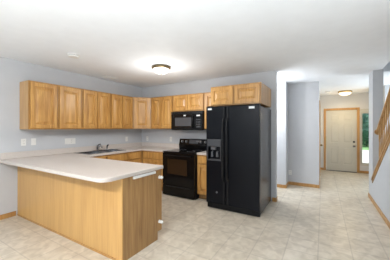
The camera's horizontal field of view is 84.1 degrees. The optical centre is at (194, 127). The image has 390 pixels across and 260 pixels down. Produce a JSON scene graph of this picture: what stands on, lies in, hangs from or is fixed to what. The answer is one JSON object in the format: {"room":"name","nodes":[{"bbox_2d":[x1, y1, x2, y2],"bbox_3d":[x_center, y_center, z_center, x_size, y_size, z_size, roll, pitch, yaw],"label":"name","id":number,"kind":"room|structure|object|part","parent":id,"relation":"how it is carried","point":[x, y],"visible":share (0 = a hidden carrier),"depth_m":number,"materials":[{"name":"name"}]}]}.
{"room":"kitchen","nodes":[
{"label":"kitchen","id":0,"kind":"room"},
{"bbox_2d":[0,57,141,214],"bbox_3d":[-3.447,0.157,2.574,0.120,2.477,7.913,0,0,31],"label":"wall","id":1,"kind":"structure","parent":0,"point":[12,72],"depth_m":3.67,"materials":[{"name":"paint"}]},
{"bbox_2d":[0,211,15,219],"bbox_3d":[-4.125,1.358,1.300,0.012,0.075,4.990,0,0,31],"label":"baseboard","id":2,"kind":"structure","parent":1,"relation":"attached to","point":[10,214],"depth_m":3.35,"materials":[{"name":"brown wood"}]},
{"bbox_2d":[21,139,25,145],"bbox_3d":[-2.801,0.234,3.536,0.009,0.114,0.070,0,0,31],"label":"wall outlet","id":3,"kind":"object","parent":1,"relation":"attached to","point":[23,141],"visible":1,"depth_m":3.53,"materials":[{"name":"white plastic"}]},
{"bbox_2d":[31,138,35,144],"bbox_3d":[-2.725,0.234,3.656,0.018,0.114,0.070,0,0,31],"label":"light switch","id":4,"kind":"object","parent":1,"relation":"attached to","point":[33,140],"visible":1,"depth_m":3.66,"materials":[{"name":"white plastic"}]},
{"bbox_2d":[20,80,57,128],"bbox_3d":[-2.582,-0.357,3.593,0.326,0.762,0.428,0,0,31],"label":"upper cabinet","id":5,"kind":"object","parent":1,"relation":"attached to","point":[38,100],"visible":1,"depth_m":3.46,"materials":[{"name":"brown wood"}]},
{"bbox_3d":[-2.451,-0.355,3.515,0.022,0.717,0.386,0,0,31],"label":"door","id":6,"kind":"part","parent":5,"relation":"part of","materials":[{"name":"brown wood"}]},
{"bbox_2d":[58,85,81,128],"bbox_3d":[-2.363,-0.357,3.962,0.326,0.762,0.423,0,0,31],"label":"upper cabinet","id":7,"kind":"object","parent":1,"relation":"attached to","point":[69,98],"visible":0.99,"depth_m":3.86,"materials":[{"name":"brown wood"}]},
{"bbox_2d":[65,138,74,143],"bbox_3d":[-2.417,0.253,4.176,0.018,0.105,0.172,0,0,31],"label":"light switch","id":8,"kind":"object","parent":1,"relation":"attached to","point":[67,140],"visible":1,"depth_m":4.17,"materials":[{"name":"white plastic"}]},
{"bbox_2d":[0,142,178,159],"bbox_3d":[-1.636,0.431,4.226,1.307,0.100,2.979,0,0,31],"label":"backsplash","id":9,"kind":"structure","parent":1,"relation":"attached to","point":[10,155],"depth_m":4.21,"materials":[{"name":"beige laminate"}]},
{"bbox_2d":[82,89,109,128],"bbox_3d":[-2.094,-0.357,4.416,0.326,0.762,0.624,0,0,31],"label":"upper cabinet","id":10,"kind":"object","parent":1,"relation":"attached to","point":[95,104],"visible":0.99,"depth_m":4.30,"materials":[{"name":"brown wood"}]},
{"bbox_3d":[-2.039,-0.355,4.211,0.022,0.717,0.285,0,0,31],"label":"door","id":11,"kind":"part","parent":10,"relation":"part of","materials":[{"name":"brown wood"}]},
{"bbox_3d":[-1.888,-0.355,4.466,0.022,0.717,0.285,0,0,31],"label":"door","id":12,"kind":"part","parent":10,"relation":"part of","materials":[{"name":"brown wood"}]},
{"bbox_2d":[110,93,132,128],"bbox_3d":[-1.772,-0.357,4.960,0.326,0.762,0.633,0,0,31],"label":"upper cabinet","id":13,"kind":"object","parent":1,"relation":"attached to","point":[121,107],"visible":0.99,"depth_m":4.85,"materials":[{"name":"brown wood"}]},
{"bbox_3d":[-1.718,-0.355,4.753,0.022,0.717,0.290,0,0,31],"label":"door","id":14,"kind":"part","parent":13,"relation":"part of","materials":[{"name":"brown wood"}]},
{"bbox_3d":[-1.564,-0.355,5.013,0.022,0.717,0.290,0,0,31],"label":"door","id":15,"kind":"part","parent":13,"relation":"part of","materials":[{"name":"brown wood"}]},
{"bbox_2d":[0,0,389,95],"bbox_3d":[0.720,-1.181,2.409,7.518,0.200,12.180,0,0,31],"label":"ceiling","id":16,"kind":"structure","parent":0,"point":[337,44],"depth_m":2.65,"materials":[{"name":"paint"}]},
{"bbox_2d":[67,53,79,58],"bbox_3d":[-1.794,-1.060,3.191,0.170,0.042,0.170,0,0,31],"label":"smoke detector","id":17,"kind":"object","parent":16,"relation":"attached to","point":[70,55],"visible":1,"depth_m":3.15,"materials":[{"name":"white plastic"}]},
{"bbox_2d":[152,64,170,74],"bbox_3d":[-0.597,-1.006,3.818,0.335,0.150,0.335,0,0,31],"label":"ceiling light","id":18,"kind":"object","parent":16,"relation":"attached to","point":[160,69],"visible":1,"depth_m":3.71,"materials":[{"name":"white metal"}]},
{"bbox_3d":[-0.597,-0.994,3.818,0.288,0.081,0.288,0,0,31],"label":"lamp shade","id":19,"kind":"part","parent":18,"relation":"part of","materials":[{"name":"white glass"}]},
{"bbox_2d":[338,90,352,95],"bbox_3d":[4.400,-1.003,6.343,0.356,0.155,0.356,0,0,31],"label":"ceiling light","id":20,"kind":"object","parent":16,"relation":"attached to","point":[344,92],"visible":1,"depth_m":6.24,"materials":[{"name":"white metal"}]},
{"bbox_3d":[4.400,-0.992,6.343,0.307,0.086,0.307,0,0,31],"label":"lamp shade","id":21,"kind":"part","parent":20,"relation":"part of","materials":[{"name":"white glass"}]},
{"bbox_2d":[0,170,389,259],"bbox_3d":[0.720,1.456,2.409,7.518,0.120,12.180,0,0,31],"label":"floor","id":22,"kind":"structure","parent":0,"point":[336,220],"depth_m":2.94,"materials":[{"name":"tile"}]},
{"bbox_2d":[17,167,162,259],"bbox_3d":[-1.613,0.961,3.102,2.493,0.870,0.644,0,0,31],"label":"base cabinet","id":23,"kind":"object","parent":22,"relation":"on","point":[118,219],"visible":0.96,"depth_m":2.55,"materials":[{"name":"brown wood"}]},
{"bbox_3d":[-1.815,1.385,2.852,2.377,0.022,0.007,0,0,31],"label":"trim","id":24,"kind":"part","parent":23,"relation":"part of","materials":[{"name":"brown wood"}]},
{"bbox_3d":[-1.815,0.961,2.864,2.389,0.870,0.012,0,0,31],"label":"panel","id":25,"kind":"part","parent":23,"relation":"part of","materials":[{"name":"brown wood"}]},
{"bbox_2d":[0,142,178,182],"bbox_3d":[-1.148,0.452,3.925,2.454,0.140,2.999,0,0,31],"label":"countertop","id":26,"kind":"structure","parent":23,"relation":"on","point":[61,161],"depth_m":3.02,"materials":[{"name":"beige laminate"}]},
{"bbox_2d":[75,149,123,158],"bbox_3d":[-1.906,0.566,4.408,0.465,0.182,0.880,0,0,31],"label":"sink","id":27,"kind":"object","parent":26,"relation":"in","point":[108,150],"visible":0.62,"depth_m":4.40,"materials":[{"name":"silver metal"}]},
{"bbox_3d":[-1.997,0.567,4.215,0.368,0.179,0.398,0,0,31],"label":"bowl","id":28,"kind":"part","parent":27,"relation":"part of","materials":[{"name":"silver metal"}]},
{"bbox_3d":[-1.780,0.567,4.581,0.368,0.179,0.398,0,0,31],"label":"bowl","id":29,"kind":"part","parent":27,"relation":"part of","materials":[{"name":"silver metal"}]},
{"bbox_3d":[-0.766,0.961,2.240,0.047,0.870,0.020,0,0,31],"label":"corner post","id":30,"kind":"part","parent":23,"relation":"part of","materials":[{"name":"brown wood"}]},
{"bbox_3d":[-0.598,0.961,2.504,0.018,0.870,0.602,0,0,31],"label":"panel","id":31,"kind":"part","parent":23,"relation":"part of","materials":[{"name":"brown wood"}]},
{"bbox_3d":[-0.577,0.542,2.495,0.025,0.030,0.355,0,0,31],"label":"rail","id":32,"kind":"part","parent":23,"relation":"part of","materials":[{"name":"white plastic"}]},
{"bbox_2d":[93,152,126,160],"bbox_3d":[-1.966,0.960,4.333,0.630,0.872,1.018,0,0,31],"label":"base cabinet","id":33,"kind":"object","parent":22,"relation":"on","point":[120,156],"visible":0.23,"depth_m":4.37,"materials":[{"name":"brown wood"}]},
{"bbox_3d":[-1.578,0.613,4.394,0.019,0.135,0.480,0,0,31],"label":"drawer","id":34,"kind":"part","parent":33,"relation":"part of","materials":[{"name":"brown wood"}]},
{"bbox_2d":[127,151,141,162],"bbox_3d":[-1.592,0.960,4.964,0.630,0.872,0.440,0,0,31],"label":"base cabinet","id":35,"kind":"object","parent":22,"relation":"on","point":[136,156],"visible":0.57,"depth_m":4.81,"materials":[{"name":"brown wood"}]},
{"bbox_3d":[-1.342,0.613,4.791,0.019,0.135,0.360,0,0,31],"label":"drawer","id":36,"kind":"part","parent":35,"relation":"part of","materials":[{"name":"brown wood"}]},
{"bbox_3d":[-1.341,0.991,4.790,0.022,0.570,0.360,0,0,31],"label":"door","id":37,"kind":"part","parent":35,"relation":"part of","materials":[{"name":"brown wood"}]},
{"bbox_2d":[142,151,152,163],"bbox_3d":[-0.929,0.960,5.172,0.339,0.872,0.630,0,0,31],"label":"base cabinet","id":38,"kind":"object","parent":22,"relation":"on","point":[147,156],"visible":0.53,"depth_m":4.90,"materials":[{"name":"brown wood"}]},
{"bbox_3d":[-1.074,0.613,4.907,0.272,0.135,0.019,0,0,31],"label":"drawer","id":39,"kind":"part","parent":38,"relation":"part of","materials":[{"name":"brown wood"}]},
{"bbox_3d":[-1.075,0.991,4.905,0.272,0.570,0.022,0,0,31],"label":"door","id":40,"kind":"part","parent":38,"relation":"part of","materials":[{"name":"brown wood"}]},
{"bbox_2d":[153,151,162,190],"bbox_3d":[-0.628,0.960,4.994,0.353,0.872,0.630,0,0,31],"label":"base cabinet","id":41,"kind":"object","parent":22,"relation":"on","point":[157,156],"visible":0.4,"depth_m":4.74,"materials":[{"name":"brown wood"}]},
{"bbox_3d":[-0.783,0.991,4.732,0.314,0.570,0.022,0,0,31],"label":"door","id":42,"kind":"part","parent":41,"relation":"part of","materials":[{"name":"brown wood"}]},
{"bbox_3d":[-0.782,0.613,4.734,0.314,0.135,0.019,0,0,31],"label":"drawer","id":43,"kind":"part","parent":41,"relation":"part of","materials":[{"name":"brown wood"}]},
{"bbox_2d":[163,138,205,199],"bbox_3d":[-0.184,0.823,4.622,0.780,1.145,0.762,0,0,31],"label":"range","id":44,"kind":"object","parent":22,"relation":"on","point":[179,165],"visible":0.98,"depth_m":4.36,"materials":[{"name":"black metal"}]},
{"bbox_3d":[-0.363,0.560,4.320,0.680,0.027,0.060,0,0,31],"label":"handle","id":45,"kind":"part","parent":44,"relation":"part of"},
{"bbox_3d":[-0.339,0.836,4.359,0.768,0.650,0.034,0,0,31],"label":"oven door","id":46,"kind":"part","parent":44,"relation":"part of","materials":[{"name":"black glass"}]},
{"bbox_3d":[-0.339,1.276,4.359,0.768,0.216,0.034,0,0,31],"label":"drawer","id":47,"kind":"part","parent":44,"relation":"part of","materials":[{"name":"black metal"}]},
{"bbox_2d":[163,148,205,153],"bbox_3d":[-0.169,0.489,4.647,0.780,0.021,0.703,0,0,31],"label":"cooktop","id":48,"kind":"object","parent":44,"relation":"in","point":[181,150],"depth_m":4.52,"materials":[{"name":"black glass"}]},
{"bbox_2d":[197,155,205,198],"bbox_3d":[0.346,0.960,4.405,0.343,0.872,0.650,0,0,31],"label":"base cabinet","id":49,"kind":"object","parent":22,"relation":"on","point":[201,159],"visible":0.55,"depth_m":4.17,"materials":[{"name":"brown wood"}]},
{"bbox_3d":[0.187,0.613,4.136,0.305,0.135,0.019,0,0,31],"label":"drawer","id":50,"kind":"part","parent":49,"relation":"part of","materials":[{"name":"brown wood"}]},
{"bbox_3d":[0.186,0.991,4.135,0.305,0.570,0.022,0,0,31],"label":"door","id":51,"kind":"part","parent":49,"relation":"part of","materials":[{"name":"brown wood"}]},
{"bbox_2d":[206,103,270,216],"bbox_3d":[0.805,0.507,3.909,0.918,1.776,0.960,0,0,31],"label":"refrigerator","id":52,"kind":"object","parent":22,"relation":"on","point":[238,138],"visible":1,"depth_m":3.54,"materials":[{"name":"black metal"}]},
{"bbox_3d":[0.325,0.252,3.709,0.251,0.112,0.006,0,0,31],"label":"control panel","id":53,"kind":"part","parent":52,"relation":"part of","materials":[{"name":"grey plastic"}]},
{"bbox_3d":[0.373,0.464,3.730,0.358,1.653,0.078,0,0,31],"label":"freezer door","id":54,"kind":"part","parent":52,"relation":"part of","materials":[{"name":"black metal"}]},
{"bbox_3d":[0.468,0.464,3.599,0.030,1.644,0.083,0,0,31],"label":"handle","id":55,"kind":"part","parent":52,"relation":"part of","materials":[{"name":"black plastic"}]},
{"bbox_3d":[0.528,0.464,3.563,0.030,1.644,0.083,0,0,31],"label":"handle","id":56,"kind":"part","parent":52,"relation":"part of","materials":[{"name":"black plastic"}]},
{"bbox_3d":[0.771,0.464,3.494,0.552,1.653,0.078,0,0,31],"label":"door","id":57,"kind":"part","parent":52,"relation":"part of","materials":[{"name":"black metal"}]},
{"bbox_2d":[142,71,276,200],"bbox_3d":[0.023,0.157,5.047,3.568,2.477,0.120,0,0,31],"label":"wall","id":58,"kind":"structure","parent":0,"point":[269,79],"depth_m":4.86,"materials":[{"name":"paint"}]},
{"bbox_2d":[133,97,150,128],"bbox_3d":[-1.332,-0.357,5.425,0.607,0.762,0.607,0,0,31],"label":"upper cabinet","id":59,"kind":"object","parent":58,"relation":"attached to","point":[141,105],"visible":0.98,"depth_m":5.20,"materials":[{"name":"brown wood"}]},
{"bbox_2d":[151,96,172,128],"bbox_3d":[-0.714,-0.357,5.222,0.658,0.762,0.326,0,0,31],"label":"upper cabinet","id":60,"kind":"object","parent":58,"relation":"attached to","point":[161,107],"visible":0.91,"depth_m":5.08,"materials":[{"name":"brown wood"}]},
{"bbox_3d":[-0.926,-0.355,5.172,0.302,0.717,0.022,0,0,31],"label":"door","id":61,"kind":"part","parent":60,"relation":"part of","materials":[{"name":"brown wood"}]},
{"bbox_3d":[-0.656,-0.355,5.012,0.302,0.717,0.022,0,0,31],"label":"door","id":62,"kind":"part","parent":60,"relation":"part of","materials":[{"name":"brown wood"}]},
{"bbox_2d":[173,93,203,111],"bbox_3d":[-0.083,-0.552,4.848,0.801,0.372,0.326,0,0,31],"label":"upper cabinet","id":63,"kind":"object","parent":58,"relation":"attached to","point":[186,102],"visible":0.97,"depth_m":4.69,"materials":[{"name":"brown wood"}]},
{"bbox_3d":[-0.329,-0.550,4.817,0.380,0.327,0.022,0,0,31],"label":"door","id":64,"kind":"part","parent":63,"relation":"part of","materials":[{"name":"brown wood"}]},
{"bbox_2d":[171,110,205,129],"bbox_3d":[-0.107,-0.155,4.806,0.801,0.410,0.422,0,0,31],"label":"microwave","id":65,"kind":"object","parent":63,"relation":"attached to","point":[183,120],"visible":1,"depth_m":4.65,"materials":[{"name":"black glass"}]},
{"bbox_3d":[-0.266,-0.132,4.726,0.609,0.335,0.029,0,0,31],"label":"door","id":66,"kind":"part","parent":65,"relation":"part of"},
{"bbox_3d":[0.080,-0.132,4.521,0.189,0.335,0.029,0,0,31],"label":"control panel","id":67,"kind":"part","parent":65,"relation":"part of","materials":[{"name":"black plastic"}]},
{"bbox_3d":[0.008,-0.550,4.618,0.380,0.327,0.022,0,0,31],"label":"door","id":68,"kind":"part","parent":63,"relation":"part of","materials":[{"name":"brown wood"}]},
{"bbox_2d":[204,92,210,128],"bbox_3d":[0.426,-0.357,4.547,0.374,0.762,0.326,0,0,31],"label":"upper cabinet","id":69,"kind":"object","parent":58,"relation":"attached to","point":[207,96],"visible":0.32,"depth_m":4.48,"materials":[{"name":"brown wood"}]},
{"bbox_2d":[211,82,270,107],"bbox_3d":[0.863,-0.567,4.019,0.903,0.344,0.788,0,0,31],"label":"upper cabinet","id":70,"kind":"object","parent":58,"relation":"attached to","point":[258,92],"visible":0.94,"depth_m":3.67,"materials":[{"name":"brown wood"}]},
{"bbox_3d":[0.472,-0.564,3.806,0.410,0.299,0.022,0,0,31],"label":"door","id":71,"kind":"part","parent":70,"relation":"part of","materials":[{"name":"brown wood"}]},
{"bbox_3d":[0.860,-0.564,3.576,0.417,0.299,0.022,0,0,31],"label":"door","id":72,"kind":"part","parent":70,"relation":"part of","materials":[{"name":"brown wood"}]},
{"bbox_2d":[277,81,287,184],"bbox_3d":[1.148,0.157,5.314,1.955,2.477,1.487,0,0,31],"label":"wall","id":73,"kind":"structure","parent":0,"point":[282,87],"depth_m":5.07,"materials":[{"name":"paint"}]},
{"bbox_2d":[288,81,318,184],"bbox_3d":[2.621,0.157,5.235,0.660,2.477,0.120,0,0,31],"label":"wall","id":74,"kind":"structure","parent":0,"point":[303,98],"depth_m":5.18,"materials":[{"name":"paint"}]},
{"bbox_2d":[277,180,319,187],"bbox_3d":[1.849,1.358,5.721,2.507,0.075,0.992,0,0,31],"label":"baseboard","id":75,"kind":"structure","parent":74,"relation":"attached to","point":[290,183],"depth_m":5.11,"materials":[{"name":"brown wood"}]},
{"bbox_2d":[320,93,368,170],"bbox_3d":[5.114,0.157,6.798,2.275,2.477,0.150,0,0,31],"label":"wall","id":76,"kind":"structure","parent":0,"point":[361,100],"depth_m":6.99,"materials":[{"name":"paint"}]},
{"bbox_2d":[326,110,356,171],"bbox_3d":[4.696,0.407,6.953,0.818,1.949,0.132,0,0,31],"label":"door","id":77,"kind":"structure","parent":76,"relation":"in","point":[341,125],"depth_m":6.97,"materials":[{"name":"paint"}]},
{"bbox_2d":[324,107,359,172],"bbox_3d":[4.729,0.379,7.009,0.958,2.033,0.158,0,0,31],"label":"trim","id":78,"kind":"structure","parent":76,"relation":"attached to","point":[356,108],"depth_m":6.73,"materials":[{"name":"brown wood"}]},
{"bbox_2d":[360,111,368,165],"bbox_3d":[5.275,0.318,6.666,0.302,1.675,0.112,0,0,31],"label":"window","id":79,"kind":"structure","parent":76,"relation":"in","point":[364,115],"depth_m":6.69,"materials":[{"name":"glass"}]},
{"bbox_2d":[369,69,382,197],"bbox_3d":[3.508,0.157,4.198,0.155,2.477,0.400,0,0,31],"label":"wall pillar","id":80,"kind":"structure","parent":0,"point":[376,76],"depth_m":4.05,"materials":[{"name":"paint"}]},
{"bbox_2d":[373,143,389,221],"bbox_3d":[2.540,0.157,2.563,0.155,2.477,3.400,0,0,31],"label":"wall","id":81,"kind":"structure","parent":0,"point":[381,183],"depth_m":3.28,"materials":[{"name":"paint"}]},
{"bbox_2d":[368,193,389,228],"bbox_3d":[2.614,1.358,2.701,0.167,0.075,3.912,0,0,31],"label":"baseboard","id":82,"kind":"structure","parent":81,"relation":"attached to","point":[383,216],"depth_m":3.51,"materials":[{"name":"brown wood"}]},
{"bbox_2d":[371,132,389,182],"bbox_3d":[2.669,0.007,2.781,0.199,2.056,2.891,0,0,31],"label":"trim","id":83,"kind":"structure","parent":81,"relation":"attached to","point":[387,142],"depth_m":3.40,"materials":[{"name":"brown wood"}]},
{"bbox_2d":[374,88,389,156],"bbox_3d":[2.692,-0.502,2.820,0.110,2.712,2.800,0,0,31],"label":"stair railing","id":84,"kind":"object","parent":83,"relation":"on","point":[385,114],"visible":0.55,"depth_m":3.58,"materials":[{"name":"brown wood"}]},
{"bbox_3d":[2.689,-0.885,2.815,0.060,1.946,2.790,0,0,31],"label":"handrail","id":85,"kind":"part","parent":84,"relation":"part of","materials":[{"name":"brown wood"}]},
{"bbox_2d":[383,85,389,134],"bbox_3d":[5.426,0.157,5.810,0.730,2.477,1.230,0,0,31],"label":"wall","id":86,"kind":"structure","parent":0,"point":[385,87],"depth_m":5.46,"materials":[{"name":"paint"}]},
{"bbox_3d":[3.516,0.157,6.216,0.120,2.477,2.480,0,0,31],"label":"wall","id":87,"kind":"structure","parent":0,"visible":0},
{"bbox_2d":[319,100,319,179],"bbox_3d":[3.417,0.345,5.915,0.016,2.100,0.940,0,0,31],"label":"trim","id":88,"kind":"structure","parent":87,"relation":"attached to","point":[319,100],"depth_m":5.51,"materials":[{"name":"grey paint"}]}
]}

